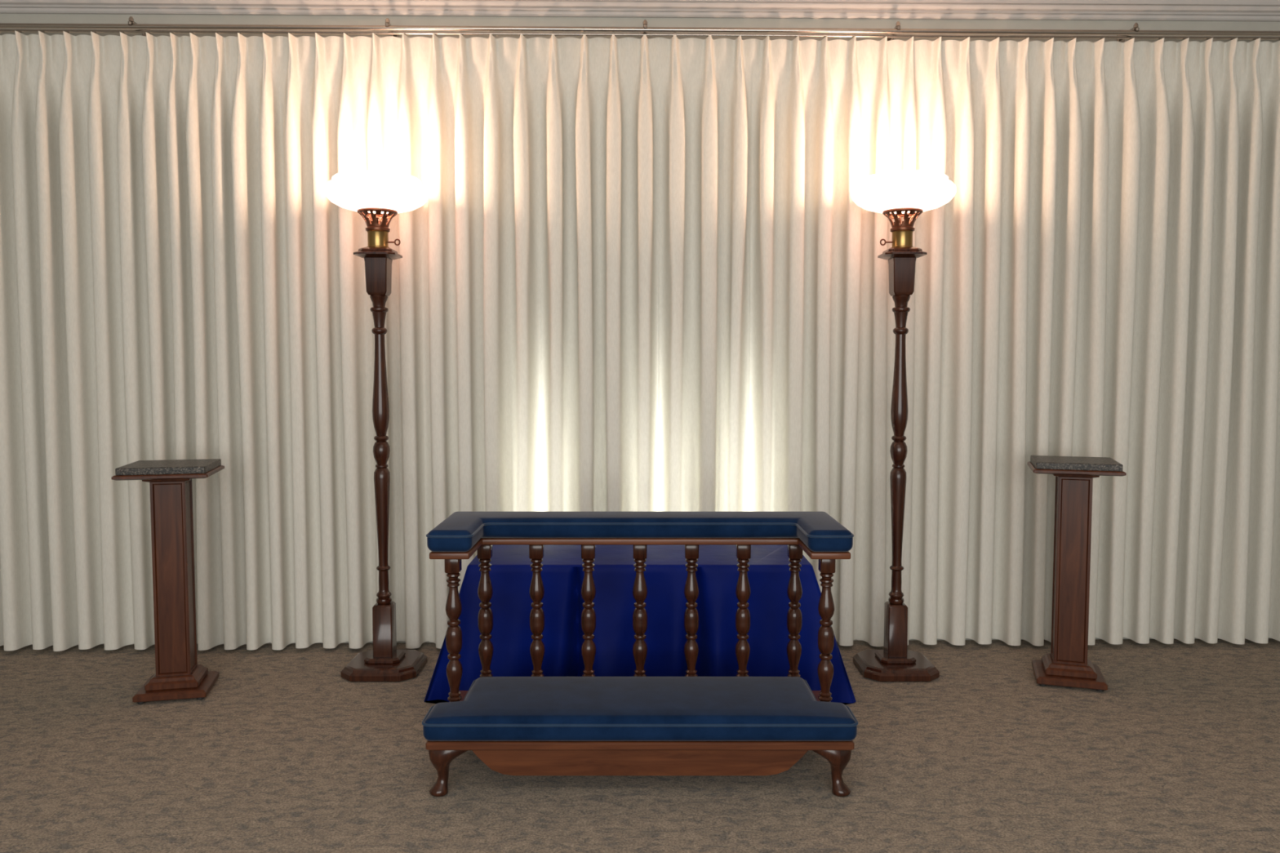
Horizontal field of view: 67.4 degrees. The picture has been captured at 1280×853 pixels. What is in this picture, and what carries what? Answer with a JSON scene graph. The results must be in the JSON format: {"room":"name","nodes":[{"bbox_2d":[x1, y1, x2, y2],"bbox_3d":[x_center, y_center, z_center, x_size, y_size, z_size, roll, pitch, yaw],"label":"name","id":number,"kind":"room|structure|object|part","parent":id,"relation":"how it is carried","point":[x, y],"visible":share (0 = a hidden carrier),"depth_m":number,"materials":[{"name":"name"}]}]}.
{"room":"funeral home chapel","nodes":[
{"label":"funeral home chapel","id":0,"kind":"room"},
{"bbox_2d":[0,638,1279,852],"bbox_3d":[0.000,1.115,1.072,7.000,0.060,6.400,0,4,0],"label":"floor","id":1,"kind":"structure","parent":0,"point":[1180,753],"depth_m":2.73,"materials":[{"name":"carpet"}]},
{"bbox_2d":[111,458,224,704],"bbox_3d":[-1.635,0.534,3.370,0.296,0.813,0.296,-1,4,-13],"label":"pedestal stand","id":2,"kind":"object","parent":1,"relation":"on","point":[178,675],"visible":1,"depth_m":3.32,"materials":[{"name":"brown wood"}]},
{"bbox_2d":[324,170,429,682],"bbox_3d":[-0.965,0.006,3.579,0.374,1.840,0.374,0,4,0],"label":"floor lamp","id":3,"kind":"object","parent":1,"relation":"on","point":[374,194],"visible":1,"depth_m":3.53,"materials":[{"name":"brown wood"}]},
{"bbox_3d":[-0.965,-0.853,3.526,0.374,0.118,0.374,0,4,0],"label":"lamp shade","id":4,"kind":"part","parent":3,"relation":"part of","materials":[{"name":"white glass"}]},
{"bbox_2d":[421,511,858,796],"bbox_3d":[0.000,0.625,2.736,1.160,0.711,0.445,0,4,0],"label":"kneeler","id":5,"kind":"object","parent":1,"relation":"on","point":[537,724],"visible":1,"depth_m":2.67,"materials":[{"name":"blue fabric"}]},
{"bbox_3d":[-0.508,0.923,2.590,0.124,0.134,0.066,0,4,0],"label":"leg","id":6,"kind":"part","parent":5,"relation":"part of","materials":[{"name":"brown wood"}]},
{"bbox_3d":[0.000,0.338,2.754,1.134,0.018,0.351,0,4,0],"label":"rail","id":7,"kind":"part","parent":5,"relation":"part of","materials":[{"name":"brown wood"}]},
{"bbox_3d":[0.000,0.835,2.746,1.136,0.022,0.413,0,4,0],"label":"seat frame","id":8,"kind":"part","parent":5,"relation":"part of","materials":[{"name":"brown wood"}]},
{"bbox_2d":[422,676,857,741],"bbox_3d":[0.000,0.788,2.713,1.152,0.074,0.372,0,4,0],"label":"cushion","id":9,"kind":"object","parent":5,"relation":"on","point":[493,708],"depth_m":2.57,"materials":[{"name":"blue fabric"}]},
{"bbox_2d":[426,511,853,551],"bbox_3d":[0.000,0.298,2.752,1.148,0.060,0.365,0,4,0],"label":"cushion","id":10,"kind":"object","parent":5,"relation":"on","point":[461,531],"depth_m":2.78,"materials":[{"name":"blue fabric"}]},
{"bbox_3d":[0.508,0.923,2.590,0.124,0.134,0.066,0,4,0],"label":"leg","id":11,"kind":"part","parent":5,"relation":"part of","materials":[{"name":"brown wood"}]},
{"bbox_2d":[423,545,856,704],"bbox_3d":[0.000,0.694,3.450,1.488,0.480,0.500,0,4,0],"label":"cloth","id":12,"kind":"object","parent":1,"relation":"on","point":[614,574],"visible":0.62,"depth_m":3.25,"materials":[{"name":"blue fabric"}]},
{"bbox_2d":[850,170,956,682],"bbox_3d":[0.966,0.006,3.579,0.374,1.840,0.374,0,4,0],"label":"floor lamp","id":13,"kind":"object","parent":1,"relation":"on","point":[897,194],"visible":1,"depth_m":3.53,"materials":[{"name":"brown wood"}]},
{"bbox_3d":[0.966,-0.853,3.526,0.374,0.118,0.374,0,4,0],"label":"lamp shade","id":14,"kind":"part","parent":13,"relation":"part of","materials":[{"name":"white glass"}]},
{"bbox_2d":[1026,455,1126,692],"bbox_3d":[1.572,0.526,3.500,0.296,0.813,0.296,1,4,18],"label":"pedestal stand","id":15,"kind":"object","parent":1,"relation":"on","point":[1067,664],"visible":1,"depth_m":3.45,"materials":[{"name":"brown wood"}]},
{"bbox_2d":[0,13,1279,644],"bbox_3d":[-0.003,-0.443,4.035,7.200,2.800,0.200,0,4,-1],"label":"wall","id":16,"kind":"structure","parent":0,"point":[4,18],"depth_m":3.86,"materials":[{"name":"beige paint"}]},
{"bbox_2d":[0,0,1279,22],"bbox_3d":[-0.001,-1.710,3.798,7.000,0.140,0.115,0,4,-1],"label":"trim","id":17,"kind":"structure","parent":16,"relation":"attached to","point":[1022,10],"depth_m":3.83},
{"bbox_2d":[0,16,1279,42],"bbox_3d":[0.000,-1.568,3.793,6.900,0.064,0.142,0,4,-1],"label":"curtain rod","id":18,"kind":"object","parent":16,"relation":"attached to","point":[1122,34],"visible":0.91,"depth_m":3.75,"materials":[{"name":"silver metal"}]},
{"bbox_2d":[0,30,1279,651],"bbox_3d":[0.015,-0.320,3.849,6.620,2.429,0.123,0,4,-1],"label":"curtain","id":19,"kind":"object","parent":18,"relation":"hanging from","point":[633,274],"visible":0.9,"depth_m":3.83,"materials":[{"name":"fabric"}]},
{"bbox_3d":[0.000,-1.546,3.755,6.900,0.024,0.048,0,4,-1],"label":"rod","id":20,"kind":"part","parent":18,"relation":"part of","materials":[{"name":"silver metal"}]}
]}

